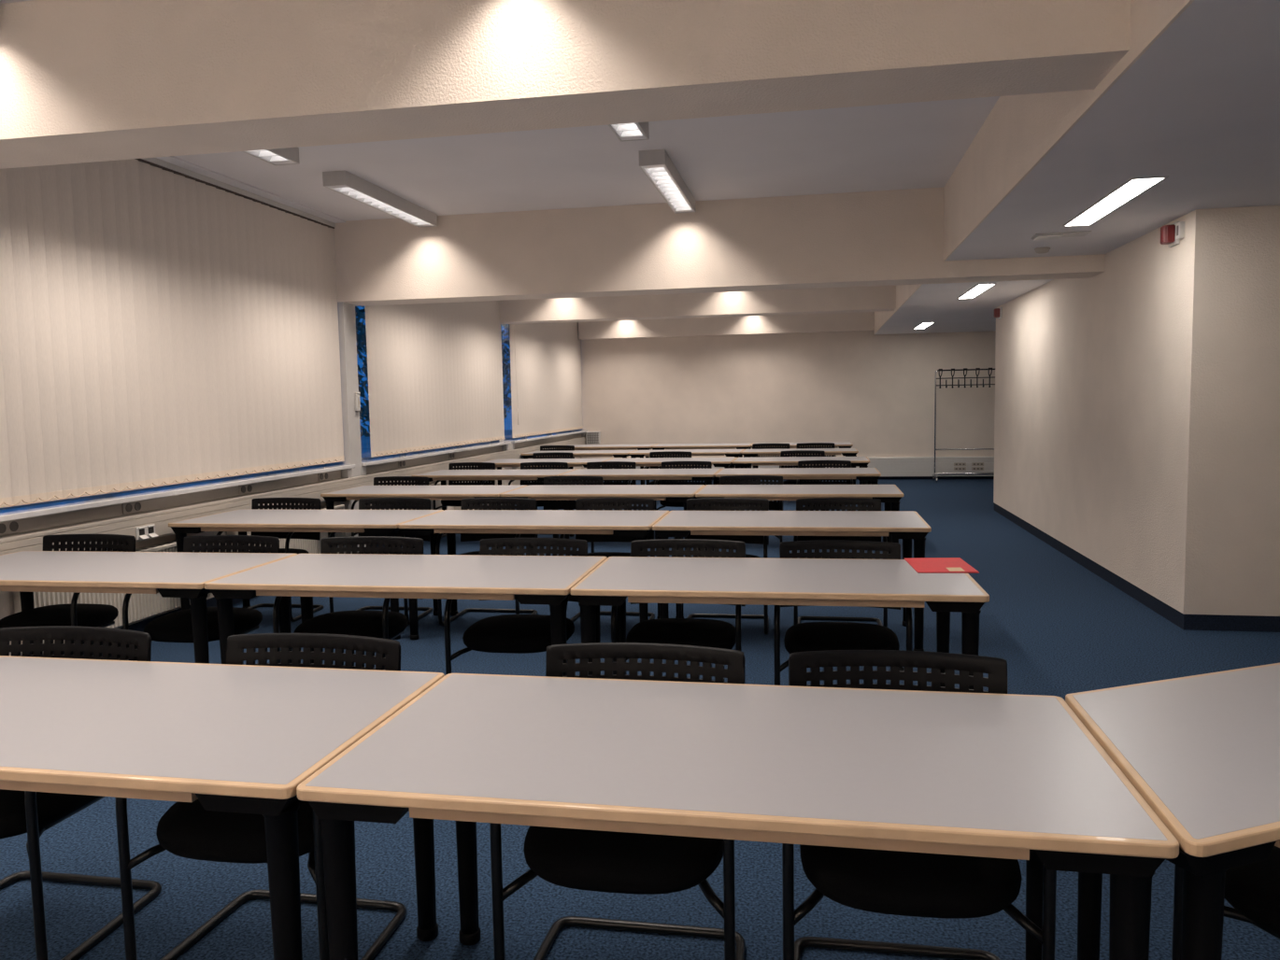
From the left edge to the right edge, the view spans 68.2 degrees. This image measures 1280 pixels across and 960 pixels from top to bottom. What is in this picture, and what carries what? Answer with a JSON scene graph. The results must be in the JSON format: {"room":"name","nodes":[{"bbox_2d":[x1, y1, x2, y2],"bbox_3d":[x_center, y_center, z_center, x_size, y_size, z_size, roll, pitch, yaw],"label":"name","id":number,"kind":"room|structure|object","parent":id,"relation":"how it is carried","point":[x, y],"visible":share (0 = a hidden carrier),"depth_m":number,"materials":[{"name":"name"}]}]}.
{"room":"classroom","nodes":[
{"label":"classroom","id":0,"kind":"room"},
{"bbox_2d":[0,456,580,655],"bbox_3d":[-3.178,0.434,7.816,0.405,0.905,20.490,0,5,10],"label":"wall","id":1,"kind":"structure","parent":0,"point":[7,604],"depth_m":6.29,"materials":[{"name":"beige paint"}]},
{"bbox_2d":[13,540,210,654],"bbox_3d":[-3.255,0.678,5.953,0.120,0.436,1.544,0,5,10],"label":"radiator","id":2,"kind":"object","parent":1,"relation":"attached to","point":[140,606],"visible":0.28,"depth_m":5.92,"materials":[{"name":"metal"}]},
{"bbox_2d":[135,540,176,552],"bbox_3d":[-3.257,0.474,5.935,0.117,0.025,1.538,0,5,10],"label":"grille","id":3,"kind":"object","parent":2,"relation":"attached to","point":[170,546],"depth_m":6.24,"materials":[{"name":"metal"}]},
{"bbox_2d":[0,464,355,522],"bbox_3d":[-3.225,-1.011,6.621,0.365,2.172,4.280,0,5,10],"label":"window","id":4,"kind":"structure","parent":1,"relation":"in","point":[7,514],"depth_m":6.18,"materials":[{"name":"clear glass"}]},
{"bbox_2d":[0,468,358,555],"bbox_3d":[-3.109,0.200,6.746,0.118,0.260,4.400,0,5,10],"label":"window sill","id":5,"kind":"structure","parent":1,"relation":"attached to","point":[160,512],"depth_m":6.26,"materials":[{"name":"white paint"}]},
{"bbox_2d":[0,519,20,535],"bbox_3d":[-3.419,0.256,5.104,0.014,0.072,0.170,0,5,10],"label":"power socket","id":6,"kind":"object","parent":5,"relation":"attached to","point":[7,527],"visible":0.93,"depth_m":5.12,"materials":[{"name":"grey plastic"}]},
{"bbox_2d":[122,500,142,514],"bbox_3d":[-3.245,0.174,6.045,0.014,0.072,0.170,0,5,10],"label":"power socket","id":7,"kind":"object","parent":5,"relation":"attached to","point":[135,506],"visible":0.9,"depth_m":6.04,"materials":[{"name":"grey plastic"}]},
{"bbox_2d":[135,524,158,540],"bbox_3d":[-3.154,0.334,6.052,0.045,0.080,0.170,0,5,10],"label":"double socket","id":8,"kind":"object","parent":5,"relation":"attached to","point":[143,533],"visible":1,"depth_m":6.04,"materials":[{"name":"white paint"}]},
{"bbox_2d":[226,504,345,554],"bbox_3d":[-2.899,0.509,7.878,0.120,0.436,1.614,0,5,10],"label":"radiator","id":9,"kind":"object","parent":1,"relation":"attached to","point":[312,547],"visible":0.12,"depth_m":8.05,"materials":[{"name":"metal"}]},
{"bbox_2d":[320,504,344,510],"bbox_3d":[-2.902,0.305,7.861,0.117,0.025,1.608,0,5,10],"label":"grille","id":10,"kind":"object","parent":9,"relation":"attached to","point":[336,506],"depth_m":8.54,"materials":[{"name":"metal"}]},
{"bbox_2d":[42,481,576,655],"bbox_3d":[-2.965,0.835,7.811,0.012,0.100,20.490,0,5,10],"label":"baseboard","id":11,"kind":"structure","parent":1,"relation":"attached to","point":[210,603],"depth_m":6.34,"materials":[{"name":"black plastic"}]},
{"bbox_2d":[357,444,511,486],"bbox_3d":[-2.296,-0.186,11.145,0.118,0.260,4.580,0,5,10],"label":"cable trunking","id":12,"kind":"object","parent":1,"relation":"attached to","point":[420,465],"visible":0.58,"depth_m":10.59,"materials":[{"name":"white paint"}]},
{"bbox_2d":[361,441,511,466],"bbox_3d":[-2.405,-1.400,11.059,0.365,2.172,4.380,0,5,10],"label":"windowsill","id":13,"kind":"structure","parent":1,"relation":"in","point":[367,462],"depth_m":10.55,"materials":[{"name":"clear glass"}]},
{"bbox_2d":[503,430,587,443],"bbox_3d":[-1.578,-1.793,15.541,0.365,2.172,4.390,0,5,10],"label":"windowsill","id":14,"kind":"structure","parent":1,"relation":"in","point":[561,433],"depth_m":15.00,"materials":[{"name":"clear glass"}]},
{"bbox_2d":[509,432,585,458],"bbox_3d":[-1.476,-0.576,15.588,0.118,0.260,4.510,0,5,10],"label":"cable trunking","id":15,"kind":"object","parent":1,"relation":"attached to","point":[518,448],"visible":0.63,"depth_m":15.15,"materials":[{"name":"white paint"}]},
{"bbox_2d":[0,0,999,221],"bbox_3d":[-0.610,-2.335,7.099,5.830,0.150,20.890,0,5,10],"label":"ceiling","id":16,"kind":"structure","parent":0,"point":[917,145],"depth_m":6.59,"materials":[{"name":"white paint"}]},
{"bbox_2d":[0,156,345,508],"bbox_3d":[-3.088,-1.080,6.607,0.150,2.178,4.175,0,5,10],"label":"vertical blind","id":17,"kind":"object","parent":16,"relation":"hanging from","point":[172,320],"visible":0.97,"depth_m":6.26,"materials":[{"name":"beige fabric"}]},
{"bbox_2d":[242,147,299,165],"bbox_3d":[-2.441,-2.025,5.308,0.176,0.100,1.665,0,5,10],"label":"ceiling light","id":18,"kind":"object","parent":16,"relation":"attached to","point":[288,155],"visible":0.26,"depth_m":6.00,"materials":[{"name":"silver metal"}]},
{"bbox_2d":[322,170,437,227],"bbox_3d":[-2.028,-2.221,7.542,0.176,0.100,1.665,0,5,10],"label":"ceiling light","id":19,"kind":"object","parent":16,"relation":"attached to","point":[346,183],"visible":1,"depth_m":7.30,"materials":[{"name":"silver metal"}]},
{"bbox_2d":[364,300,504,457],"bbox_3d":[-2.241,-1.482,11.190,0.150,2.178,4.050,0,5,10],"label":"vertical blind","id":20,"kind":"object","parent":16,"relation":"hanging from","point":[434,371],"visible":0.87,"depth_m":10.84,"materials":[{"name":"beige fabric"}]},
{"bbox_2d":[509,322,583,438],"bbox_3d":[-1.425,-1.869,15.609,0.150,2.178,4.170,0,5,10],"label":"vertical blind","id":21,"kind":"object","parent":16,"relation":"hanging from","point":[546,358],"visible":0.88,"depth_m":15.30,"materials":[{"name":"beige fabric"}]},
{"bbox_2d":[0,0,1130,169],"bbox_3d":[-1.114,-1.714,3.818,5.630,0.558,0.407,0,5,10],"label":"ceiling beam","id":22,"kind":"structure","parent":16,"relation":"attached to","point":[81,80],"depth_m":3.58,"materials":[{"name":"beige paint"}]},
{"bbox_2d":[607,121,649,142],"bbox_3d":[-0.184,-2.031,4.891,0.176,0.100,1.665,0,5,10],"label":"ceiling light","id":23,"kind":"object","parent":16,"relation":"attached to","point":[635,131],"visible":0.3,"depth_m":5.59,"materials":[{"name":"silver metal"}]},
{"bbox_2d":[638,149,695,213],"bbox_3d":[0.229,-2.227,7.124,0.176,0.100,1.665,0,5,10],"label":"ceiling light","id":24,"kind":"object","parent":16,"relation":"attached to","point":[656,164],"visible":1,"depth_m":6.85,"materials":[{"name":"silver metal"}]},
{"bbox_2d":[499,285,895,324],"bbox_3d":[0.544,-2.495,12.796,5.630,0.570,0.360,0,5,10],"label":"ceiling beam","id":25,"kind":"structure","parent":16,"relation":"attached to","point":[874,298],"depth_m":12.59,"materials":[{"name":"beige paint"}]},
{"bbox_2d":[334,186,1105,306],"bbox_3d":[0.321,-2.020,8.226,6.851,0.740,0.399,0,5,10],"label":"ceiling beam","id":26,"kind":"structure","parent":16,"relation":"attached to","point":[894,237],"depth_m":8.05,"materials":[{"name":"beige paint"}]},
{"bbox_2d":[578,312,874,340],"bbox_3d":[1.490,-2.879,16.987,5.292,0.543,0.260,0,5,10],"label":"ceiling beam","id":27,"kind":"structure","parent":16,"relation":"attached to","point":[858,321],"depth_m":16.86,"materials":[{"name":"beige paint"}]},
{"bbox_2d":[0,479,1279,959],"bbox_3d":[1.598,0.933,6.977,10.200,0.120,20.890,0,5,10],"label":"floor","id":28,"kind":"structure","parent":0,"point":[1059,628],"depth_m":3.08,"materials":[{"name":"blue carpet"}]},
{"bbox_2d":[0,534,135,643],"bbox_3d":[-2.994,0.721,4.900,0.564,0.817,0.533,0,5,9],"label":"chair","id":29,"kind":"object","parent":28,"relation":"on","point":[73,614],"visible":0.34,"depth_m":4.92,"materials":[{"name":"black plastic"}]},
{"bbox_2d":[0,625,161,959],"bbox_3d":[-1.778,0.883,2.709,0.564,0.817,0.533,0,5,10],"label":"chair","id":30,"kind":"object","parent":28,"relation":"on","point":[31,813],"visible":0.46,"depth_m":2.85,"materials":[{"name":"black plastic"}]},
{"bbox_2d":[0,551,297,664],"bbox_3d":[-2.586,0.779,4.581,1.600,0.740,0.798,0,5,10],"label":"table","id":31,"kind":"object","parent":28,"relation":"on","point":[170,575],"visible":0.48,"depth_m":4.37,"materials":[{"name":"grey laminate"}]},
{"bbox_2d":[122,535,279,642],"bbox_3d":[-2.169,0.719,4.747,0.564,0.817,0.533,0,5,10],"label":"chair","id":32,"kind":"object","parent":28,"relation":"on","point":[177,627],"visible":0.36,"depth_m":4.74,"materials":[{"name":"black fabric"}]},
{"bbox_2d":[0,655,444,959],"bbox_3d":[-1.391,0.940,2.419,1.600,0.740,0.798,0,5,11],"label":"table","id":33,"kind":"object","parent":28,"relation":"on","point":[242,739],"visible":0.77,"depth_m":2.21,"materials":[{"name":"grey laminate"}]},
{"bbox_2d":[115,633,406,959],"bbox_3d":[-0.989,0.881,2.563,0.564,0.817,0.533,0,5,11],"label":"chair","id":34,"kind":"object","parent":28,"relation":"on","point":[187,831],"visible":0.45,"depth_m":2.41,"materials":[{"name":"black plastic"}]},
{"bbox_2d":[216,497,323,622],"bbox_3d":[-2.632,0.559,6.748,0.564,0.817,0.533,0,5,10],"label":"chair","id":35,"kind":"object","parent":28,"relation":"on","point":[313,504],"visible":0.38,"depth_m":6.95,"materials":[{"name":"black plastic"}]},
{"bbox_2d":[168,509,443,639],"bbox_3d":[-2.228,0.616,6.445,1.600,0.740,0.798,0,5,10],"label":"table","id":36,"kind":"object","parent":28,"relation":"on","point":[375,522],"visible":0.56,"depth_m":6.19,"materials":[{"name":"grey laminate"}]},
{"bbox_2d":[301,301,365,554],"bbox_3d":[-2.931,-0.785,8.857,0.518,3.150,0.230,0,5,10],"label":"wall pier","id":37,"kind":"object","parent":28,"relation":"on","point":[347,320],"visible":0.14,"depth_m":8.76,"materials":[{"name":"white paint"}]},
{"bbox_2d":[272,536,423,669],"bbox_3d":[-1.389,0.717,4.603,0.564,0.817,0.534,0,5,9],"label":"chair","id":38,"kind":"object","parent":28,"relation":"on","point":[384,624],"visible":0.32,"depth_m":4.61,"materials":[{"name":"black fabric"}]},
{"bbox_2d":[328,497,432,625],"bbox_3d":[-1.794,0.556,6.593,0.564,0.817,0.533,0,5,10],"label":"chair","id":39,"kind":"object","parent":28,"relation":"on","point":[412,502],"visible":0.3,"depth_m":6.80,"materials":[{"name":"black plastic"}]},
{"bbox_2d":[350,476,429,547],"bbox_3d":[-2.256,0.394,8.613,0.564,0.817,0.533,0,5,10],"label":"chair","id":40,"kind":"object","parent":28,"relation":"on","point":[423,481],"visible":0.29,"depth_m":8.82,"materials":[{"name":"black plastic"}]},
{"bbox_2d":[204,554,607,676],"bbox_3d":[-1.003,0.773,4.314,1.600,0.740,0.798,0,5,10],"label":"table","id":41,"kind":"object","parent":28,"relation":"on","point":[549,580],"visible":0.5,"depth_m":4.07,"materials":[{"name":"grey laminate"}]},
{"bbox_2d":[320,485,526,554],"bbox_3d":[-1.861,0.452,8.312,1.600,0.740,0.798,0,5,10],"label":"table","id":42,"kind":"object","parent":28,"relation":"on","point":[432,492],"visible":0.38,"depth_m":8.05,"materials":[{"name":"grey laminate"}]},
{"bbox_2d":[433,462,495,538],"bbox_3d":[-1.939,0.228,10.520,0.564,0.817,0.533,0,5,10],"label":"chair","id":43,"kind":"object","parent":28,"relation":"on","point":[445,503],"visible":0.36,"depth_m":10.71,"materials":[{"name":"black plastic"}]},
{"bbox_2d":[435,497,537,625],"bbox_3d":[-1.029,0.554,6.451,0.564,0.817,0.533,0,5,10],"label":"chair","id":44,"kind":"object","parent":28,"relation":"on","point":[519,502],"visible":0.41,"depth_m":6.66,"materials":[{"name":"black plastic"}]},
{"bbox_2d":[411,469,576,543],"bbox_3d":[-1.548,0.285,10.222,1.600,0.740,0.798,0,5,10],"label":"table","id":45,"kind":"object","parent":28,"relation":"on","point":[444,476],"visible":0.39,"depth_m":9.92,"materials":[{"name":"grey laminate"}]},
{"bbox_2d":[443,538,587,676],"bbox_3d":[-0.557,0.715,4.449,0.564,0.817,0.533,0,5,10],"label":"chair","id":46,"kind":"object","parent":28,"relation":"on","point":[504,633],"visible":0.41,"depth_m":4.37,"materials":[{"name":"black plastic"}]},
{"bbox_2d":[398,510,669,640],"bbox_3d":[-0.649,0.611,6.160,1.600,0.740,0.798,0,5,10],"label":"table","id":47,"kind":"object","parent":28,"relation":"on","point":[638,524],"visible":0.65,"depth_m":5.92,"materials":[{"name":"grey laminate"}]},
{"bbox_2d":[508,462,568,538],"bbox_3d":[-1.107,0.226,10.366,0.564,0.817,0.533,0,5,10],"label":"chair","id":48,"kind":"object","parent":28,"relation":"on","point":[552,465],"visible":0.3,"depth_m":10.58,"materials":[{"name":"black plastic"}]},
{"bbox_2d":[479,458,611,511],"bbox_3d":[-1.195,0.120,12.096,1.600,0.740,0.798,0,5,10],"label":"table","id":49,"kind":"object","parent":28,"relation":"on","point":[504,462],"visible":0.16,"depth_m":11.94,"materials":[{"name":"grey laminate"}]},
{"bbox_2d":[524,452,573,510],"bbox_3d":[-1.181,0.062,12.325,0.564,0.817,0.534,0,5,9],"label":"chair","id":50,"kind":"object","parent":28,"relation":"on","point":[554,454],"visible":0.26,"depth_m":12.54,"materials":[{"name":"black plastic"}]},
{"bbox_2d":[530,445,574,469],"bbox_3d":[-1.307,-0.106,14.345,0.564,0.817,0.533,0,5,10],"label":"chair","id":51,"kind":"object","parent":28,"relation":"on","point":[557,448],"visible":0.17,"depth_m":14.56,"materials":[{"name":"black plastic"}]},
{"bbox_2d":[530,475,603,555],"bbox_3d":[-0.632,0.390,8.313,0.564,0.817,0.533,0,5,10],"label":"chair","id":52,"kind":"object","parent":28,"relation":"on","point":[563,504],"visible":0.3,"depth_m":8.53,"materials":[{"name":"black plastic"}]},
{"bbox_2d":[520,450,636,483],"bbox_3d":[-0.878,-0.050,14.042,1.600,0.740,0.798,0,5,10],"label":"table","id":53,"kind":"object","parent":28,"relation":"on","point":[623,454],"visible":0.39,"depth_m":13.74,"materials":[{"name":"grey laminate"}]},
{"bbox_2d":[500,484,704,557],"bbox_3d":[-0.282,0.447,8.024,1.600,0.740,0.798,0,5,10],"label":"table","id":54,"kind":"object","parent":28,"relation":"on","point":[674,493],"visible":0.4,"depth_m":7.75,"materials":[{"name":"grey laminate"}]},
{"bbox_2d":[557,497,654,622],"bbox_3d":[-0.206,0.552,6.299,0.564,0.817,0.533,0,5,10],"label":"chair","id":55,"kind":"object","parent":28,"relation":"on","point":[590,538],"visible":0.3,"depth_m":6.51,"materials":[{"name":"black plastic"}]},
{"bbox_2d":[579,461,636,511],"bbox_3d":[-0.346,0.224,10.226,0.564,0.817,0.534,0,5,9],"label":"chair","id":56,"kind":"object","parent":28,"relation":"on","point":[618,464],"visible":0.25,"depth_m":10.43,"materials":[{"name":"black plastic"}]},
{"bbox_2d":[560,443,657,484],"bbox_3d":[-0.542,-0.210,15.880,1.600,0.740,0.798,0,5,10],"label":"table","id":57,"kind":"object","parent":28,"relation":"on","point":[647,447],"visible":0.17,"depth_m":15.50,"materials":[{"name":"grey laminate"}]},
{"bbox_2d":[489,642,745,959],"bbox_3d":[-0.024,0.879,2.385,0.564,0.817,0.533,0,5,10],"label":"chair","id":58,"kind":"object","parent":28,"relation":"on","point":[581,860],"visible":0.46,"depth_m":2.22,"materials":[{"name":"black plastic"}]},
{"bbox_2d":[558,469,722,539],"bbox_3d":[0.030,0.281,9.930,1.600,0.740,0.798,0,5,10],"label":"table","id":59,"kind":"object","parent":28,"relation":"on","point":[697,475],"visible":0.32,"depth_m":9.63,"materials":[{"name":"grey laminate"}]},
{"bbox_2d":[642,451,691,484],"bbox_3d":[0.361,0.058,12.040,0.564,0.817,0.533,0,5,10],"label":"chair","id":60,"kind":"object","parent":28,"relation":"on","point":[664,453],"visible":0.28,"depth_m":12.24,"materials":[{"name":"black plastic"}]},
{"bbox_2d":[603,457,737,511],"bbox_3d":[0.383,0.116,11.804,1.600,0.740,0.798,0,5,10],"label":"table","id":61,"kind":"object","parent":28,"relation":"on","point":[726,462],"visible":0.33,"depth_m":11.63,"materials":[{"name":"grey laminate"}]},
{"bbox_2d":[611,539,745,674],"bbox_3d":[0.195,0.713,4.310,0.564,0.817,0.533,0,5,10],"label":"chair","id":62,"kind":"object","parent":28,"relation":"on","point":[687,632],"visible":0.44,"depth_m":4.31,"materials":[{"name":"black plastic"}]},
{"bbox_2d":[654,461,711,540],"bbox_3d":[0.470,0.222,10.075,0.564,0.817,0.533,0,5,10],"label":"chair","id":63,"kind":"object","parent":28,"relation":"on","point":[700,464],"visible":0.34,"depth_m":10.27,"materials":[{"name":"black plastic"}]},
{"bbox_2d":[628,449,744,484],"bbox_3d":[0.700,-0.054,13.750,1.600,0.740,0.798,0,5,10],"label":"table","id":64,"kind":"object","parent":28,"relation":"on","point":[736,453],"visible":0.47,"depth_m":13.47,"materials":[{"name":"grey laminate"}]},
{"bbox_2d":[651,442,753,481],"bbox_3d":[1.036,-0.215,15.588,1.600,0.740,0.798,0,5,10],"label":"table","id":65,"kind":"object","parent":28,"relation":"on","point":[745,446],"visible":0.45,"depth_m":15.25,"materials":[{"name":"grey laminate"}]},
{"bbox_2d":[677,497,768,634],"bbox_3d":[0.556,0.550,6.158,0.564,0.817,0.533,0,5,10],"label":"chair","id":66,"kind":"object","parent":28,"relation":"on","point":[763,540],"visible":0.33,"depth_m":6.36,"materials":[{"name":"black plastic"}]},
{"bbox_2d":[296,673,1179,959],"bbox_3d":[0.186,0.936,2.120,1.600,0.740,0.798,0,5,11],"label":"table","id":67,"kind":"object","parent":28,"relation":"on","point":[1010,776],"visible":0.99,"depth_m":1.90,"materials":[{"name":"grey laminate"}]},
{"bbox_2d":[713,475,782,544],"bbox_3d":[0.933,0.386,8.024,0.564,0.817,0.533,0,5,10],"label":"chair","id":68,"kind":"object","parent":28,"relation":"on","point":[775,505],"visible":0.27,"depth_m":8.22,"materials":[{"name":"black plastic"}]},
{"bbox_2d":[750,443,790,501],"bbox_3d":[1.901,-0.114,13.752,0.564,0.817,0.533,0,5,10],"label":"chair","id":69,"kind":"object","parent":28,"relation":"on","point":[754,446],"visible":0.21,"depth_m":13.97,"materials":[{"name":"black plastic"}]},
{"bbox_2d":[570,556,989,689],"bbox_3d":[0.580,0.767,4.047,1.600,0.740,0.798,0,5,10],"label":"table","id":70,"kind":"object","parent":28,"relation":"on","point":[812,582],"visible":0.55,"depth_m":3.79,"materials":[{"name":"grey laminate"}]},
{"bbox_2d":[904,557,979,573],"bbox_3d":[1.312,0.372,4.133,0.250,0.005,0.356,0,5,6],"label":"document folder","id":71,"kind":"object","parent":70,"relation":"on","point":[932,565],"visible":1,"depth_m":4.11,"materials":[{"name":"red plastic"}]},
{"bbox_2d":[652,511,931,651],"bbox_3d":[0.931,0.606,5.874,1.600,0.740,0.798,0,5,10],"label":"table","id":72,"kind":"object","parent":28,"relation":"on","point":[908,526],"visible":0.66,"depth_m":5.60,"materials":[{"name":"grey laminate"}]},
{"bbox_2d":[714,468,881,511],"bbox_3d":[1.608,0.277,9.638,1.600,0.740,0.798,0,5,10],"label":"table","id":73,"kind":"object","parent":28,"relation":"on","point":[871,476],"visible":0.44,"depth_m":9.35,"materials":[{"name":"grey laminate"}]},
{"bbox_2d":[695,484,903,554],"bbox_3d":[1.296,0.443,7.735,1.600,0.740,0.798,0,5,10],"label":"table","id":74,"kind":"object","parent":28,"relation":"on","point":[890,495],"visible":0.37,"depth_m":7.47,"materials":[{"name":"grey laminate"}]},
{"bbox_2d":[740,448,858,484],"bbox_3d":[2.278,-0.058,13.459,1.600,0.740,0.798,0,5,10],"label":"table","id":75,"kind":"object","parent":28,"relation":"on","point":[852,452],"visible":0.48,"depth_m":13.17,"materials":[{"name":"grey laminate"}]},
{"bbox_2d":[732,456,869,511],"bbox_3d":[1.961,0.112,11.512,1.600,0.740,0.798,0,5,10],"label":"table","id":76,"kind":"object","parent":28,"relation":"on","point":[861,462],"visible":0.44,"depth_m":11.24,"materials":[{"name":"grey laminate"}]},
{"bbox_2d":[750,441,853,484],"bbox_3d":[2.614,-0.219,15.296,1.600,0.740,0.798,0,5,10],"label":"table","id":77,"kind":"object","parent":28,"relation":"on","point":[841,445],"visible":0.32,"depth_m":14.97,"materials":[{"name":"grey laminate"}]},
{"bbox_2d":[779,450,825,511],"bbox_3d":[2.017,0.053,11.734,0.564,0.817,0.533,0,5,10],"label":"chair","id":78,"kind":"object","parent":28,"relation":"on","point":[787,482],"visible":0.29,"depth_m":11.94,"materials":[{"name":"black plastic"}]},
{"bbox_2d":[796,442,836,482],"bbox_3d":[2.538,-0.116,13.634,0.564,0.817,0.533,0,5,10],"label":"chair","id":79,"kind":"object","parent":28,"relation":"on","point":[805,445],"visible":0.28,"depth_m":13.84,"materials":[{"name":"black plastic"}]},
{"bbox_2d":[796,460,853,511],"bbox_3d":[1.918,0.218,9.807,0.564,0.817,0.533,0,5,10],"label":"chair","id":80,"kind":"object","parent":28,"relation":"on","point":[801,463],"visible":0.35,"depth_m":10.01,"materials":[{"name":"black plastic"}]},
{"bbox_2d":[793,497,887,627],"bbox_3d":[1.270,0.548,6.026,0.564,0.817,0.533,0,5,10],"label":"chair","id":81,"kind":"object","parent":28,"relation":"on","point":[876,504],"visible":0.25,"depth_m":6.23,"materials":[{"name":"black plastic"}]},
{"bbox_2d":[773,540,912,685],"bbox_3d":[0.889,0.711,4.182,0.564,0.817,0.533,0,5,10],"label":"chair","id":82,"kind":"object","parent":28,"relation":"on","point":[808,636],"visible":0.48,"depth_m":4.15,"materials":[{"name":"black fabric"}]},
{"bbox_2d":[782,650,1056,959],"bbox_3d":[0.633,0.877,2.263,0.564,0.817,0.533,0,5,10],"label":"chair","id":83,"kind":"object","parent":28,"relation":"on","point":[895,883],"visible":0.39,"depth_m":2.10,"materials":[{"name":"black plastic"}]},
{"bbox_2d":[932,368,995,483],"bbox_3d":[5.838,-0.933,16.018,1.636,1.925,0.524,0,5,10],"label":"coat rack","id":84,"kind":"object","parent":28,"relation":"on","point":[963,369],"visible":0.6,"depth_m":16.07,"materials":[{"name":"silver metal"}]},
{"bbox_2d":[1065,663,1279,959],"bbox_3d":[1.547,0.908,2.168,1.576,0.740,0.707,-3,5,-19],"label":"table","id":85,"kind":"object","parent":28,"relation":"on","point":[1202,751],"visible":0.81,"depth_m":1.92,"materials":[{"name":"grey laminate"}]},
{"bbox_2d":[1171,846,1279,959],"bbox_3d":[1.525,0.889,1.936,0.564,0.817,0.533,-3,5,-19],"label":"chair","id":86,"kind":"object","parent":28,"relation":"on","point":[1252,889],"visible":0.45,"depth_m":2.01,"materials":[{"name":"black fabric"}]},
{"bbox_2d":[568,331,995,469],"bbox_3d":[3.439,-1.635,16.971,10.200,3.250,0.200,0,5,10],"label":"wall","id":87,"kind":"structure","parent":0,"point":[873,392],"depth_m":16.98,"materials":[{"name":"beige paint"}]},
{"bbox_2d":[585,431,600,444],"bbox_3d":[-0.871,-0.788,17.686,0.260,0.240,0.105,0,5,10],"label":"air vent","id":88,"kind":"object","parent":87,"relation":"in","point":[591,437],"visible":1,"depth_m":17.64,"materials":[{"name":"white metal"}]},
{"bbox_2d":[600,456,994,476],"bbox_3d":[3.473,-0.233,16.942,8.530,0.340,0.085,0,5,10],"label":"radiator","id":89,"kind":"object","parent":87,"relation":"attached to","point":[887,466],"depth_m":16.62,"materials":[{"name":"white metal"}]},
{"bbox_2d":[711,476,994,480],"bbox_3d":[3.655,-0.035,16.963,9.380,0.055,0.012,0,5,10],"label":"baseboard","id":90,"kind":"structure","parent":87,"relation":"attached to","point":[879,477],"depth_m":16.68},
{"bbox_2d":[873,0,1194,334],"bbox_3d":[2.268,-1.981,6.598,0.012,0.595,20.890,0,5,10],"label":"bulkhead side","id":91,"kind":"structure","parent":0,"point":[1019,131],"depth_m":4.94,"materials":[{"name":"beige paint"}]},
{"bbox_2d":[875,0,1279,334],"bbox_3d":[4.416,-2.056,6.195,4.358,0.735,20.890,0,5,10],"label":"ceiling","id":92,"kind":"structure","parent":0,"point":[1200,108],"depth_m":4.37,"materials":[{"name":"white paint"}]},
{"bbox_2d":[956,284,995,298],"bbox_3d":[3.537,-1.986,9.961,0.180,0.006,1.372,0,5,10],"label":"recessed light","id":93,"kind":"object","parent":92,"relation":"in","point":[977,290],"visible":1,"depth_m":9.87,"materials":[{"name":"white plastic"}]},
{"bbox_2d":[1031,230,1091,240],"bbox_3d":[2.880,-1.671,6.466,0.350,0.022,0.170,0,5,10],"label":"recessed light","id":94,"kind":"object","parent":92,"relation":"in","point":[1051,235],"visible":1,"depth_m":6.42,"materials":[{"name":"white paint"}]},
{"bbox_2d":[1061,175,1168,227],"bbox_3d":[2.704,-1.591,5.450,0.180,0.006,1.362,0,5,10],"label":"recessed light","id":95,"kind":"object","parent":92,"relation":"in","point":[1131,189],"visible":1,"depth_m":5.32,"materials":[{"name":"white plastic"}]},
{"bbox_2d":[993,205,1279,616],"bbox_3d":[5.379,-0.672,8.611,2.949,2.465,6.364,0,5,10],"label":"wall","id":96,"kind":"structure","parent":0,"point":[1137,415],"depth_m":6.22,"materials":[{"name":"beige paint"}]},
{"bbox_2d":[994,503,1279,632],"bbox_3d":[5.404,0.606,8.719,2.945,0.100,6.356,0,5,10],"label":"baseboard","id":97,"kind":"structure","parent":96,"relation":"attached to","point":[1188,622],"depth_m":6.26,"materials":[{"name":"black plastic"}]},
{"bbox_2d":[1160,221,1180,247],"bbox_3d":[3.349,-1.555,5.982,0.084,0.140,0.130,0,5,10],"label":"fire alarm","id":98,"kind":"object","parent":96,"relation":"attached to","point":[1167,232],"visible":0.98,"depth_m":5.94,"materials":[{"name":"red plastic"}]},
{"bbox_2d":[1175,221,1184,240],"bbox_3d":[3.353,-1.550,5.864,0.033,0.100,0.070,0,5,10],"label":"button","id":99,"kind":"object","parent":96,"relation":"attached to","point":[1180,226],"visible":1,"depth_m":5.83,"materials":[{"name":"white paint"}]},
{"label":"outside","id":100,"kind":"structure","parent":0,"visible":0},
{"bbox_2d":[1,429,554,509],"bbox_3d":[-26.373,-0.367,35.459,55.240,0.100,80.000,0,5,10],"label":"terrain","id":101,"kind":"structure","parent":100,"point":[365,445],"depth_m":47.57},
{"bbox_2d":[295,306,369,469],"bbox_3d":[-7.067,-2.955,19.409,4.632,7.059,4.755,-3,5,-25],"label":"tree","id":102,"kind":"object","parent":101,"relation":"on","point":[360,326],"visible":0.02,"depth_m":19.50,"materials":[{"name":"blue plant"}]},
{"bbox_2d":[458,324,511,446],"bbox_3d":[-6.205,-4.242,31.927,5.304,7.489,5.232,-5,6,-39],"label":"tree","id":103,"kind":"object","parent":101,"relation":"on","point":[507,403],"visible":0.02,"depth_m":31.61,"materials":[{"name":"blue plant"}]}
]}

